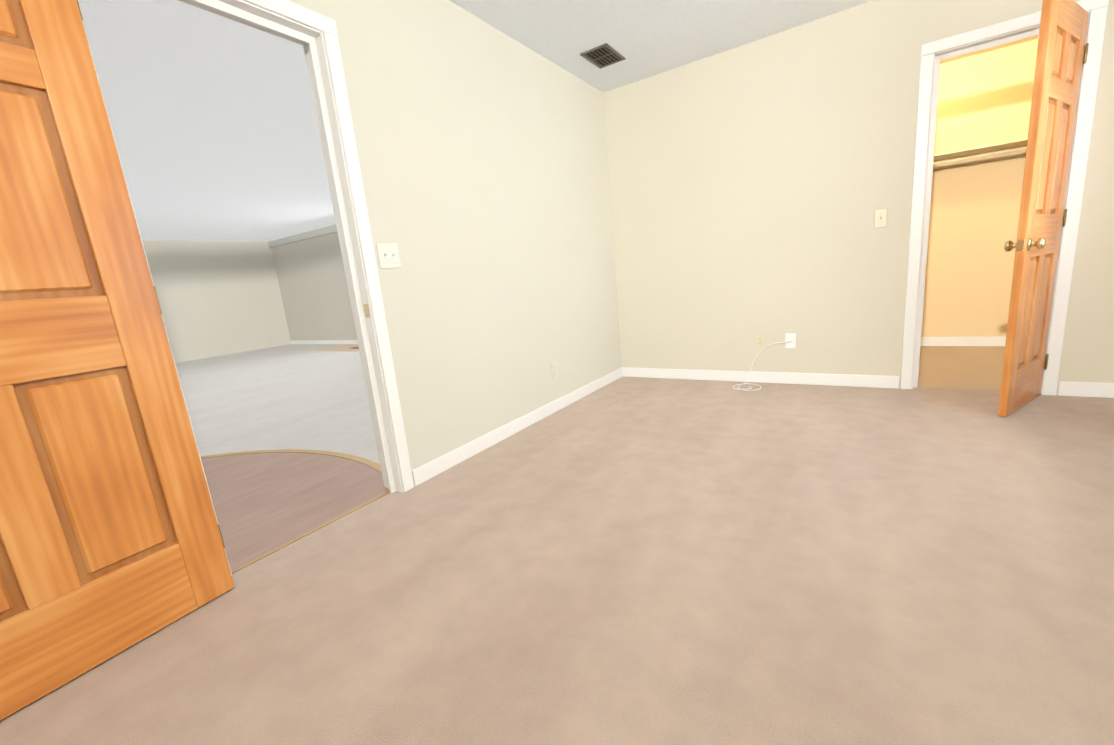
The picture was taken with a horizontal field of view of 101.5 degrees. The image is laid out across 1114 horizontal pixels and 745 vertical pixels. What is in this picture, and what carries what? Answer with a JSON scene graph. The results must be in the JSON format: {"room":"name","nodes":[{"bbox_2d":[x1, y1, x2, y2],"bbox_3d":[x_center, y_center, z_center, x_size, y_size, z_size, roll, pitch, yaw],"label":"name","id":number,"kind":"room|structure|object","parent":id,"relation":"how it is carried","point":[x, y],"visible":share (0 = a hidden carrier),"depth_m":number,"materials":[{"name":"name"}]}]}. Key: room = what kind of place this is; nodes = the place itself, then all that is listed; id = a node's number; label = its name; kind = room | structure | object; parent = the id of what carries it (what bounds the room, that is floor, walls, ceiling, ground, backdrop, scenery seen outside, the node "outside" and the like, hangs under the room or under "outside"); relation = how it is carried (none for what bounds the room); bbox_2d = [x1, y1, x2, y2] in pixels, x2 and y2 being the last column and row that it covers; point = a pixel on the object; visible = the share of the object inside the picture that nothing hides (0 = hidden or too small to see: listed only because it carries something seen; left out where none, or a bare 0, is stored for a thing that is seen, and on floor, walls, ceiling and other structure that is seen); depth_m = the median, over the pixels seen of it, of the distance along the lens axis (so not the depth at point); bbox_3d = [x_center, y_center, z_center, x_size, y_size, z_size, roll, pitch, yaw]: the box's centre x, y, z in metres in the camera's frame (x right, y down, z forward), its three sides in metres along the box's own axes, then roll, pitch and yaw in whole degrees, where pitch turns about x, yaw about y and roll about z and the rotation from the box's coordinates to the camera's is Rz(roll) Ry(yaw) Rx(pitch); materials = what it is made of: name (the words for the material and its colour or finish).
{"room":"empty bedroom","nodes":[
{"label":"empty bedroom","id":0,"kind":"room"},
{"bbox_2d":[142,240,290,362],"bbox_3d":[-8.839,-0.952,7.475,0.120,2.400,8.490,2,14,34],"label":"wall","id":1,"kind":"structure","parent":0,"point":[218,298],"depth_m":9.71,"materials":[{"name":"paint"}]},
{"bbox_2d":[201,452,389,570],"bbox_3d":[-2.571,0.880,1.753,2.290,0.023,3.240,2,14,34],"label":"floor","id":2,"kind":"structure","parent":0,"point":[264,503],"depth_m":2.35,"materials":[{"name":"brown wood"}]},
{"bbox_2d":[200,449,381,472],"bbox_3d":[-2.590,0.873,1.764,2.335,0.016,3.329,2,14,34],"label":"trim","id":3,"kind":"structure","parent":2,"relation":"attached to","point":[373,465],"depth_m":2.97,"materials":[{"name":"beige wood"}]},
{"bbox_2d":[271,232,356,340],"bbox_3d":[-2.558,-1.706,8.210,9.480,2.400,0.120,2,14,34],"label":"wall","id":4,"kind":"structure","parent":0,"point":[311,277],"depth_m":9.95,"materials":[{"name":"paint"}]},
{"bbox_2d":[268,224,336,247],"bbox_3d":[-2.710,-2.788,7.912,9.480,0.140,0.050,2,14,34],"label":"crown molding","id":5,"kind":"structure","parent":4,"relation":"attached to","point":[306,235],"depth_m":9.64,"materials":[{"name":"grey paint"}]},
{"bbox_2d":[291,340,357,343],"bbox_3d":[-2.487,-0.563,8.391,9.480,0.085,0.014,2,14,34],"label":"baseboard","id":6,"kind":"structure","parent":4,"relation":"attached to","point":[325,342],"depth_m":10.16,"materials":[{"name":"white wood"}]},
{"bbox_2d":[311,344,358,351],"bbox_3d":[-3.750,-0.471,8.781,2.350,0.024,0.800,2,14,34],"label":"floor","id":7,"kind":"structure","parent":0,"point":[347,347],"depth_m":9.03,"materials":[{"name":"beige carpet"}]},
{"bbox_2d":[289,0,620,469],"bbox_3d":[-1.320,-0.439,1.464,0.120,2.440,6.740,2,14,34],"label":"wall","id":8,"kind":"structure","parent":0,"point":[481,145],"depth_m":2.62,"materials":[{"name":"paint"}]},
{"bbox_2d":[0,0,233,720],"bbox_3d":[-1.418,-0.131,1.073,0.150,2.005,0.792,2,14,34],"label":"bedroom door","id":9,"kind":"structure","parent":8,"relation":"in","point":[111,542],"depth_m":1.25,"materials":[{"name":"brown wood"}]},
{"bbox_2d":[82,0,413,574],"bbox_3d":[-1.128,-0.340,1.770,0.164,2.086,0.896,2,14,34],"label":"door frame","id":10,"kind":"structure","parent":8,"relation":"attached to","point":[314,34],"depth_m":1.99,"materials":[{"name":"white wood"}]},
{"bbox_2d":[231,491,389,573],"bbox_3d":[-1.032,0.680,1.983,0.015,0.014,0.760,2,14,34],"label":"trim","id":11,"kind":"structure","parent":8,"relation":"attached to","point":[296,539],"depth_m":1.93,"materials":[{"name":"brown wood"}]},
{"bbox_2d":[376,243,400,268],"bbox_3d":[-0.785,-0.548,2.138,0.019,0.115,0.116,2,14,34],"label":"double light switch","id":12,"kind":"object","parent":8,"relation":"attached to","point":[388,255],"visible":1,"depth_m":2.14,"materials":[{"name":"white plastic"}]},
{"bbox_2d":[412,367,623,485],"bbox_3d":[-0.055,0.264,3.298,0.013,0.088,2.465,2,14,34],"label":"baseboard","id":13,"kind":"structure","parent":8,"relation":"attached to","point":[435,467],"depth_m":2.86,"materials":[{"name":"white wood"}]},
{"bbox_2d":[551,361,557,377],"bbox_3d":[-0.017,-0.021,3.341,0.008,0.115,0.070,2,14,34],"label":"electrical outlet","id":14,"kind":"object","parent":8,"relation":"attached to","point":[554,369],"visible":1,"depth_m":3.33,"materials":[{"name":"beige plastic"}]},
{"bbox_2d":[0,344,1113,744],"bbox_3d":[-3.220,0.500,4.083,13.330,0.100,8.490,2,14,34],"label":"floor","id":15,"kind":"structure","parent":0,"point":[648,561],"depth_m":1.42,"materials":[{"name":"beige carpet"}]},
{"bbox_2d":[921,336,1005,345],"bbox_3d":[3.593,-0.294,4.304,1.840,0.088,0.013,2,14,34],"label":"baseboard","id":16,"kind":"structure","parent":15,"relation":"on","point":[969,341],"depth_m":4.18,"materials":[{"name":"white wood"}]},
{"bbox_2d":[78,0,1038,241],"bbox_3d":[-3.454,-1.957,3.571,13.330,0.140,8.490,2,14,34],"label":"ceiling","id":17,"kind":"structure","parent":0,"point":[213,121],"depth_m":3.12,"materials":[{"name":"white paint"}]},
{"bbox_2d":[580,43,625,68],"bbox_3d":[0.322,-2.195,3.168,0.205,0.016,0.300,2,14,34],"label":"ceiling vent","id":18,"kind":"object","parent":17,"relation":"in","point":[603,55],"visible":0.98,"depth_m":3.16,"materials":[{"name":"grey metal"}]},
{"bbox_2d":[603,0,1113,394],"bbox_3d":[1.947,-1.107,3.172,3.390,2.440,0.120,2,14,34],"label":"wall","id":19,"kind":"structure","parent":0,"point":[755,185],"depth_m":3.24,"materials":[{"name":"paint"}]},
{"bbox_2d":[756,334,764,348],"bbox_3d":[1.595,-0.243,3.567,0.070,0.115,0.008,2,14,34],"label":"electrical outlet","id":20,"kind":"object","parent":19,"relation":"attached to","point":[760,341],"visible":1,"depth_m":3.56,"materials":[{"name":"beige plastic"}]},
{"bbox_2d":[624,367,899,388],"bbox_3d":[1.496,0.031,3.706,2.070,0.088,0.013,2,14,34],"label":"baseboard","id":21,"kind":"structure","parent":19,"relation":"attached to","point":[875,381],"depth_m":3.57,"materials":[{"name":"white wood"}]},
{"bbox_2d":[733,333,795,390],"bbox_3d":[1.564,-0.080,3.460,0.414,0.393,0.285,2,14,34],"label":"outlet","id":22,"kind":"object","parent":19,"relation":"attached to","point":[790,340],"visible":0.98,"depth_m":3.46,"materials":[{"name":"white plastic"}]},
{"bbox_2d":[874,209,887,227],"bbox_3d":[2.128,-1.012,2.990,0.070,0.115,0.019,2,14,34],"label":"light switch","id":23,"kind":"object","parent":19,"relation":"attached to","point":[880,218],"visible":1,"depth_m":2.99,"materials":[{"name":"beige plastic"}]},
{"bbox_2d":[900,0,1108,395],"bbox_3d":[2.616,-0.920,2.772,0.746,2.113,0.150,2,14,34],"label":"door frame","id":24,"kind":"structure","parent":19,"relation":"attached to","point":[934,54],"depth_m":2.65,"materials":[{"name":"white wood"}]},
{"bbox_2d":[998,0,1088,416],"bbox_3d":[2.560,-0.806,2.416,0.327,2.030,0.551,2,14,34],"label":"closet door","id":25,"kind":"structure","parent":19,"relation":"in","point":[1062,48],"depth_m":2.34,"materials":[{"name":"brown wood"}]},
{"bbox_2d":[1057,381,1113,397],"bbox_3d":[3.199,0.104,2.577,0.500,0.088,0.013,2,14,34],"label":"baseboard","id":26,"kind":"structure","parent":19,"relation":"attached to","point":[1066,388],"depth_m":2.65,"materials":[{"name":"white wood"}]},
{"bbox_2d":[921,39,1037,336],"bbox_3d":[2.670,-1.092,2.770,2.180,2.440,0.010,2,14,34],"label":"wall","id":27,"kind":"structure","parent":0,"point":[985,98],"depth_m":2.80,"materials":[{"name":"paint"}]},
{"bbox_2d":[933,138,1027,170],"bbox_3d":[3.361,-1.807,3.858,1.840,0.093,0.320,2,14,34],"label":"closet shelf","id":28,"kind":"object","parent":27,"relation":"attached to","point":[989,152],"visible":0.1,"depth_m":3.76,"materials":[{"name":"beige wood"}]}
]}

